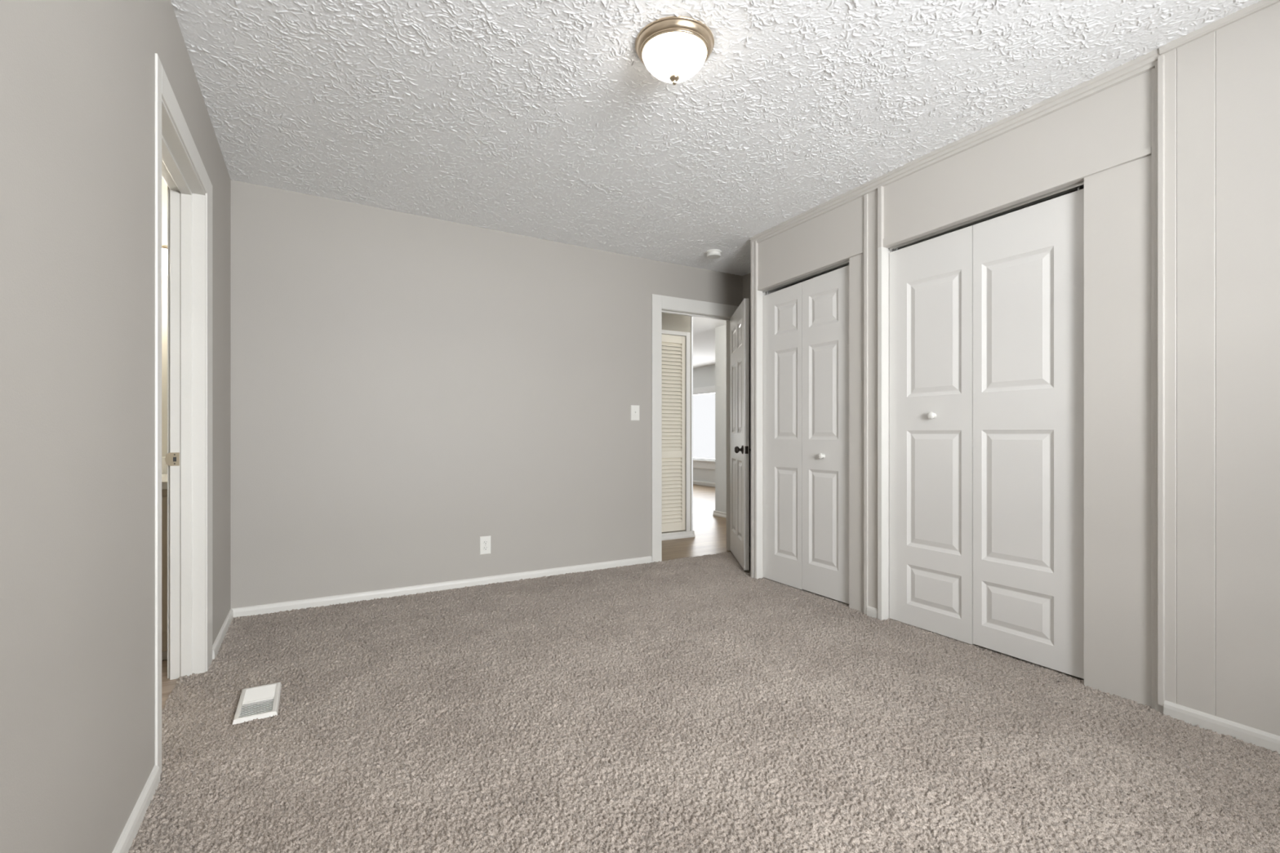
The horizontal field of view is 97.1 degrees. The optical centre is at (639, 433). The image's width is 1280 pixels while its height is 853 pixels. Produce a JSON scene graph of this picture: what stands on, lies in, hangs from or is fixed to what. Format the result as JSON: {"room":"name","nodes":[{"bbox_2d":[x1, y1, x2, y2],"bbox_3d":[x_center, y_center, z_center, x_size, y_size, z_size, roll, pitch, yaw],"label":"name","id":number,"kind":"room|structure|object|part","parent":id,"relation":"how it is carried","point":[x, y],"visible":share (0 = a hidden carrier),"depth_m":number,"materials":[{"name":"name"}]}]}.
{"room":"empty bedroom","nodes":[
{"label":"empty bedroom","id":0,"kind":"room"},
{"bbox_2d":[0,0,231,852],"bbox_3d":[-1.114,-0.204,1.003,0.115,2.499,5.048,0,0,-30],"label":"wall","id":1,"kind":"structure","parent":0,"point":[77,77],"depth_m":1.16,"materials":[{"name":"beige paint"}]},
{"bbox_2d":[162,177,169,678],"bbox_3d":[-1.762,-0.040,1.998,0.012,2.141,1.020,0,0,-30],"label":"trim","id":2,"kind":"structure","parent":1,"relation":"attached to","point":[168,188],"depth_m":2.38,"materials":[{"name":"white paint"}]},
{"bbox_2d":[164,452,179,466],"bbox_3d":[-1.958,0.107,2.369,0.047,0.056,0.003,0,0,-30],"label":"strike plate","id":3,"kind":"object","parent":1,"relation":"attached to","point":[172,459],"visible":1,"depth_m":2.37,"materials":[{"name":"gold metal"}]},
{"bbox_2d":[111,608,233,852],"bbox_3d":[-1.062,1.014,1.041,0.013,0.082,4.863,0,0,-30],"label":"baseboard","id":4,"kind":"structure","parent":1,"relation":"attached to","point":[130,831],"depth_m":1.52,"materials":[{"name":"white paint"}]},
{"bbox_2d":[154,53,212,775],"bbox_3d":[-1.676,-0.046,2.105,0.007,2.143,1.024,0,0,-30],"label":"trim","id":5,"kind":"structure","parent":1,"relation":"attached to","point":[162,88],"depth_m":1.70,"materials":[{"name":"white paint"}]},
{"bbox_2d":[161,97,205,679],"bbox_3d":[-1.710,-0.004,2.038,0.120,2.071,0.853,0,0,-30],"label":"trim","id":6,"kind":"structure","parent":1,"relation":"attached to","point":[187,193],"depth_m":2.39,"materials":[{"name":"white paint"}]},
{"bbox_2d":[161,177,167,457],"bbox_3d":[-2.637,-0.175,1.773,1.790,2.440,2.900,0,0,-30],"label":"wall","id":7,"kind":"structure","parent":0,"point":[164,186],"depth_m":3.05,"materials":[{"name":"white paint"}]},
{"bbox_2d":[161,245,167,275],"bbox_3d":[-2.715,-0.927,2.874,0.650,0.155,0.151,0,0,-30],"label":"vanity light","id":8,"kind":"object","parent":7,"relation":"attached to","point":[164,249],"visible":0.11,"depth_m":2.94,"materials":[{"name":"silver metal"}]},
{"bbox_2d":[161,457,167,473],"bbox_3d":[-2.833,0.170,2.878,0.988,0.089,0.023,0,0,-30],"label":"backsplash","id":9,"kind":"structure","parent":7,"relation":"attached to","point":[164,467],"depth_m":3.03,"materials":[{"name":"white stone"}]},
{"bbox_2d":[231,179,742,608],"bbox_3d":[-0.666,-0.204,4.120,3.765,2.499,0.085,0,0,-30],"label":"wall","id":10,"kind":"structure","parent":0,"point":[408,390],"depth_m":3.66,"materials":[{"name":"beige paint"}]},
{"bbox_2d":[231,555,652,617],"bbox_3d":[-0.684,1.014,4.053,3.665,0.082,0.013,0,0,-30],"label":"baseboard","id":11,"kind":"structure","parent":10,"relation":"attached to","point":[369,595],"depth_m":3.64,"materials":[{"name":"white paint"}]},
{"bbox_2d":[480,535,490,555],"bbox_3d":[-1.051,0.759,3.846,0.074,0.122,0.010,0,0,-30],"label":"wall outlet","id":12,"kind":"object","parent":10,"relation":"attached to","point":[485,541],"visible":1,"depth_m":3.84,"materials":[{"name":"white plastic"}]},
{"bbox_2d":[631,404,639,420],"bbox_3d":[-0.034,-0.163,4.423,0.076,0.120,0.021,0,0,-30],"label":"light switch","id":13,"kind":"object","parent":10,"relation":"attached to","point":[634,408],"visible":1,"depth_m":4.42,"materials":[{"name":"white plastic"}]},
{"bbox_2d":[651,293,738,562],"bbox_3d":[0.495,-0.043,4.729,0.923,2.136,0.014,0,0,-30],"label":"trim","id":14,"kind":"structure","parent":10,"relation":"attached to","point":[659,302],"depth_m":4.52,"materials":[{"name":"white paint"}]},
{"bbox_2d":[662,308,730,551],"bbox_3d":[0.467,0.003,4.776,0.773,2.045,0.098,0,0,-30],"label":"trim","id":15,"kind":"structure","parent":10,"relation":"attached to","point":[665,311],"depth_m":4.96,"materials":[{"name":"white paint"}]},
{"bbox_2d":[729,298,751,570],"bbox_3d":[0.816,0.005,4.530,0.159,2.004,0.743,0,0,6],"label":"door","id":16,"kind":"structure","parent":10,"relation":"in","point":[740,449],"depth_m":4.38,"materials":[{"name":"white paint"}]},
{"bbox_3d":[0.739,0.120,4.233,0.063,0.066,0.066,0,0,1],"label":"knob","id":17,"kind":"part","parent":16,"relation":"part of","materials":[{"name":"brown metal"}]},
{"bbox_2d":[662,312,690,533],"bbox_3d":[-0.223,-0.155,5.376,1.562,2.400,1.652,0,0,-30],"label":"wall","id":18,"kind":"structure","parent":0,"point":[670,322],"depth_m":5.60,"materials":[{"name":"paint"}]},
{"bbox_2d":[662,333,685,532],"bbox_3d":[0.194,-0.005,5.478,0.575,1.920,0.028,0,0,-30],"label":"door","id":19,"kind":"structure","parent":18,"relation":"in","point":[673,424],"depth_m":5.55,"materials":[{"name":"beige paint"}]},
{"bbox_2d":[662,329,689,531],"bbox_3d":[0.206,-0.018,5.459,0.669,1.975,0.013,0,0,-30],"label":"trim","id":20,"kind":"structure","parent":18,"relation":"attached to","point":[686,335],"depth_m":5.61,"materials":[{"name":"white paint"}]},
{"bbox_2d":[662,530,695,540],"bbox_3d":[-0.337,1.001,5.697,1.484,0.068,0.982,0,0,-30],"label":"baseboard","id":21,"kind":"structure","parent":18,"relation":"attached to","point":[681,535],"depth_m":5.55,"materials":[{"name":"white paint"}]},
{"bbox_2d":[690,316,693,530],"bbox_3d":[0.514,-0.182,5.649,0.019,2.305,0.030,0,0,-30],"label":"trim","id":22,"kind":"structure","parent":18,"relation":"attached to","point":[691,317],"depth_m":5.64,"materials":[{"name":"white wood"}]},
{"bbox_2d":[128,484,1279,852],"bbox_3d":[-0.576,1.060,5.578,8.950,0.090,12.350,0,0,-30],"label":"floor","id":23,"kind":"structure","parent":0,"point":[694,704],"depth_m":1.90,"materials":[{"name":"beige carpet"}]},
{"bbox_2d":[161,457,167,660],"bbox_3d":[-2.676,0.578,2.604,0.988,0.906,0.655,0,0,-30],"label":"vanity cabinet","id":24,"kind":"object","parent":23,"relation":"on","point":[164,467],"visible":0.02,"depth_m":2.56,"materials":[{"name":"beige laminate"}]},
{"bbox_3d":[-2.327,0.590,2.460,0.450,0.610,0.014,0,0,-30],"label":"door","id":25,"kind":"part","parent":24,"relation":"part of","materials":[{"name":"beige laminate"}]},
{"bbox_2d":[161,473,167,489],"bbox_3d":[-2.679,0.234,2.610,0.988,0.037,0.643,0,0,-30],"label":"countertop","id":26,"kind":"structure","parent":24,"relation":"on","point":[164,476],"depth_m":2.56,"materials":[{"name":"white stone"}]},
{"bbox_2d":[232,682,281,724],"bbox_3d":[-1.444,1.018,2.143,0.134,0.022,0.286,0,0,-30],"label":"floor vent","id":27,"kind":"object","parent":23,"relation":"in","point":[265,695],"visible":1,"depth_m":2.13,"materials":[{"name":"white metal"}]},
{"bbox_2d":[693,364,715,483],"bbox_3d":[-0.492,-0.155,9.401,5.100,2.400,5.800,0,0,-30],"label":"wall","id":28,"kind":"structure","parent":0,"point":[704,376],"depth_m":11.25,"materials":[{"name":"white paint"}]},
{"bbox_2d":[693,385,715,469],"bbox_3d":[1.209,-0.117,11.414,0.145,1.625,3.800,0,0,-30],"label":"window","id":29,"kind":"structure","parent":28,"relation":"in","point":[700,463],"depth_m":11.22,"materials":[{"name":"white"}]},
{"bbox_3d":[1.166,0.610,11.389,0.045,0.170,3.800,0,0,-30],"label":"sill","id":30,"kind":"part","parent":29,"relation":"part of","materials":[{"name":"white"}]},
{"bbox_2d":[693,480,715,487],"bbox_3d":[1.625,0.995,10.615,0.020,0.080,5.600,0,0,-30],"label":"baseboard","id":31,"kind":"structure","parent":28,"relation":"attached to","point":[696,482],"depth_m":11.21,"materials":[{"name":"white paint"}]},
{"bbox_2d":[693,316,726,368],"bbox_3d":[-0.054,-1.385,8.738,5.200,0.100,7.387,0,0,-30],"label":"ceiling","id":32,"kind":"structure","parent":0,"point":[704,329],"depth_m":8.13,"materials":[{"name":"white paint"}]},
{"bbox_2d":[170,0,1261,275],"bbox_3d":[0.535,-1.398,1.947,3.705,0.033,4.945,0,0,-30],"label":"ceiling","id":33,"kind":"structure","parent":0,"point":[540,119],"depth_m":2.36,"materials":[{"name":"white paint"}]},
{"bbox_2d":[635,16,714,84],"bbox_3d":[0.125,-1.347,2.057,0.287,0.154,0.287,0,0,-30],"label":"ceiling light","id":34,"kind":"object","parent":33,"relation":"attached to","point":[673,49],"visible":1,"depth_m":1.98,"materials":[{"name":"white glass"}]},
{"bbox_3d":[0.125,-1.339,2.057,0.230,0.085,0.230,0,0,-30],"label":"lamp shade","id":35,"kind":"part","parent":34,"relation":"part of","materials":[{"name":"white glass"}]},
{"bbox_2d":[706,248,721,258],"bbox_3d":[0.564,-1.372,4.324,0.120,0.044,0.120,0,0,-30],"label":"smoke detector","id":36,"kind":"object","parent":33,"relation":"attached to","point":[713,253],"visible":1,"depth_m":4.29,"materials":[{"name":"white plastic"}]},
{"bbox_2d":[715,324,726,512],"bbox_3d":[1.426,-0.155,6.379,0.100,2.400,1.752,0,0,-30],"label":"wall","id":37,"kind":"structure","parent":0,"point":[720,331],"depth_m":7.01,"materials":[{"name":"white paint"}]},
{"bbox_2d":[712,510,726,518],"bbox_3d":[1.402,1.001,6.398,0.122,0.068,1.739,0,0,-30],"label":"baseboard","id":38,"kind":"structure","parent":37,"relation":"attached to","point":[717,513],"depth_m":7.00,"materials":[{"name":"white paint"}]},
{"bbox_2d":[742,187,1084,546],"bbox_3d":[1.720,-0.204,3.645,0.100,2.499,3.113,0,0,-30],"label":"wall","id":39,"kind":"structure","parent":0,"point":[746,278],"depth_m":4.89,"materials":[{"name":"beige paint"}]},
{"bbox_2d":[758,1,1279,736],"bbox_3d":[2.080,-0.204,2.348,0.565,2.499,4.203,0,0,-30],"label":"wall","id":40,"kind":"structure","parent":0,"point":[1222,86],"depth_m":2.04,"materials":[{"name":"beige paint"}]},
{"bbox_2d":[751,240,758,578],"bbox_3d":[0.828,-0.179,4.021,0.061,2.409,0.055,0,0,-30],"label":"trim","id":41,"kind":"structure","parent":40,"relation":"attached to","point":[754,246],"depth_m":4.01,"materials":[{"name":"beige paint"}]},
{"bbox_2d":[756,290,767,578],"bbox_3d":[0.865,0.007,4.016,0.104,2.035,0.014,0,0,-30],"label":"trim","id":42,"kind":"structure","parent":40,"relation":"attached to","point":[760,295],"depth_m":4.00,"materials":[{"name":"white paint"}]},
{"bbox_2d":[762,260,848,604],"bbox_3d":[1.063,-0.013,3.675,0.068,2.060,0.768,0,0,-30],"label":"door","id":43,"kind":"structure","parent":40,"relation":"in","point":[806,323],"depth_m":3.64,"materials":[{"name":"white paint"}]},
{"bbox_3d":[1.130,0.139,3.524,0.035,0.037,0.037,0,0,-30],"label":"knob","id":44,"kind":"part","parent":43,"relation":"part of","materials":[{"name":"white plastic"}]},
{"bbox_2d":[757,251,862,290],"bbox_3d":[1.052,-1.026,3.608,0.003,0.027,0.882,0,0,-30],"label":"trim","id":45,"kind":"structure","parent":40,"relation":"attached to","point":[762,286],"depth_m":3.69,"materials":[{"name":"beige paint"}]},
{"bbox_2d":[863,194,867,614],"bbox_3d":[1.280,-0.165,3.204,0.010,2.379,0.023,0,0,-30],"label":"trim","id":46,"kind":"structure","parent":40,"relation":"attached to","point":[865,197],"depth_m":3.20,"materials":[{"name":"beige paint"}]},
{"bbox_2d":[866,605,877,618],"bbox_3d":[1.302,1.014,3.160,0.013,0.082,0.074,0,0,-30],"label":"baseboard","id":47,"kind":"structure","parent":40,"relation":"attached to","point":[871,611],"depth_m":3.16,"materials":[{"name":"white paint"}]},
{"bbox_2d":[877,186,885,248],"bbox_3d":[1.338,-0.167,3.123,0.049,2.384,0.026,0,0,-30],"label":"trim","id":48,"kind":"structure","parent":40,"relation":"attached to","point":[880,189],"depth_m":3.11,"materials":[{"name":"beige paint"}]},
{"bbox_2d":[877,246,893,620],"bbox_3d":[1.365,0.001,3.136,0.111,2.049,0.025,0,0,-30],"label":"trim","id":49,"kind":"structure","parent":40,"relation":"attached to","point":[883,254],"depth_m":3.11,"materials":[{"name":"white paint"}]},
{"bbox_2d":[750,48,1160,243],"bbox_3d":[1.354,-1.395,3.055,0.030,0.108,2.253,0,0,-30],"label":"trim","id":50,"kind":"structure","parent":40,"relation":"attached to","point":[1143,64],"depth_m":2.62,"materials":[{"name":"beige paint"}]},
{"bbox_2d":[888,181,1084,679],"bbox_3d":[1.607,-0.017,2.725,0.068,2.072,0.923,0,0,-30],"label":"door","id":51,"kind":"structure","parent":40,"relation":"in","point":[987,317],"depth_m":2.65,"materials":[{"name":"white paint"}]},
{"bbox_3d":[1.492,-0.093,2.893,0.035,0.037,0.037,0,0,-30],"label":"knob","id":52,"kind":"part","parent":51,"relation":"part of","materials":[{"name":"white plastic"}]},
{"bbox_2d":[883,146,1151,247],"bbox_3d":[1.623,-1.048,2.610,0.006,0.044,1.150,0,0,-30],"label":"trim","id":53,"kind":"structure","parent":40,"relation":"attached to","point":[928,227],"depth_m":2.53,"materials":[{"name":"beige paint"}]},
{"bbox_2d":[1151,60,1159,711],"bbox_3d":[1.925,-0.179,2.103,0.045,2.409,0.029,0,0,-30],"label":"trim","id":54,"kind":"structure","parent":40,"relation":"attached to","point":[1154,71],"depth_m":2.09,"materials":[{"name":"beige paint"}]},
{"bbox_2d":[1157,54,1164,706],"bbox_3d":[1.921,-0.195,2.078,0.040,2.379,0.019,0,0,-30],"label":"trim","id":55,"kind":"structure","parent":40,"relation":"attached to","point":[1161,60],"depth_m":2.07,"materials":[{"name":"beige paint"}]},
{"bbox_2d":[1159,0,1279,54],"bbox_3d":[2.363,-1.417,1.269,0.017,0.055,1.850,0,0,-30],"label":"trim","id":56,"kind":"structure","parent":40,"relation":"attached to","point":[1251,9],"depth_m":1.94,"materials":[{"name":"beige paint"}]},
{"bbox_2d":[1163,700,1279,754],"bbox_3d":[2.368,1.014,1.265,0.013,0.082,1.838,0,0,-30],"label":"baseboard","id":57,"kind":"structure","parent":40,"relation":"attached to","point":[1248,735],"depth_m":1.93,"materials":[{"name":"white paint"}]}
]}

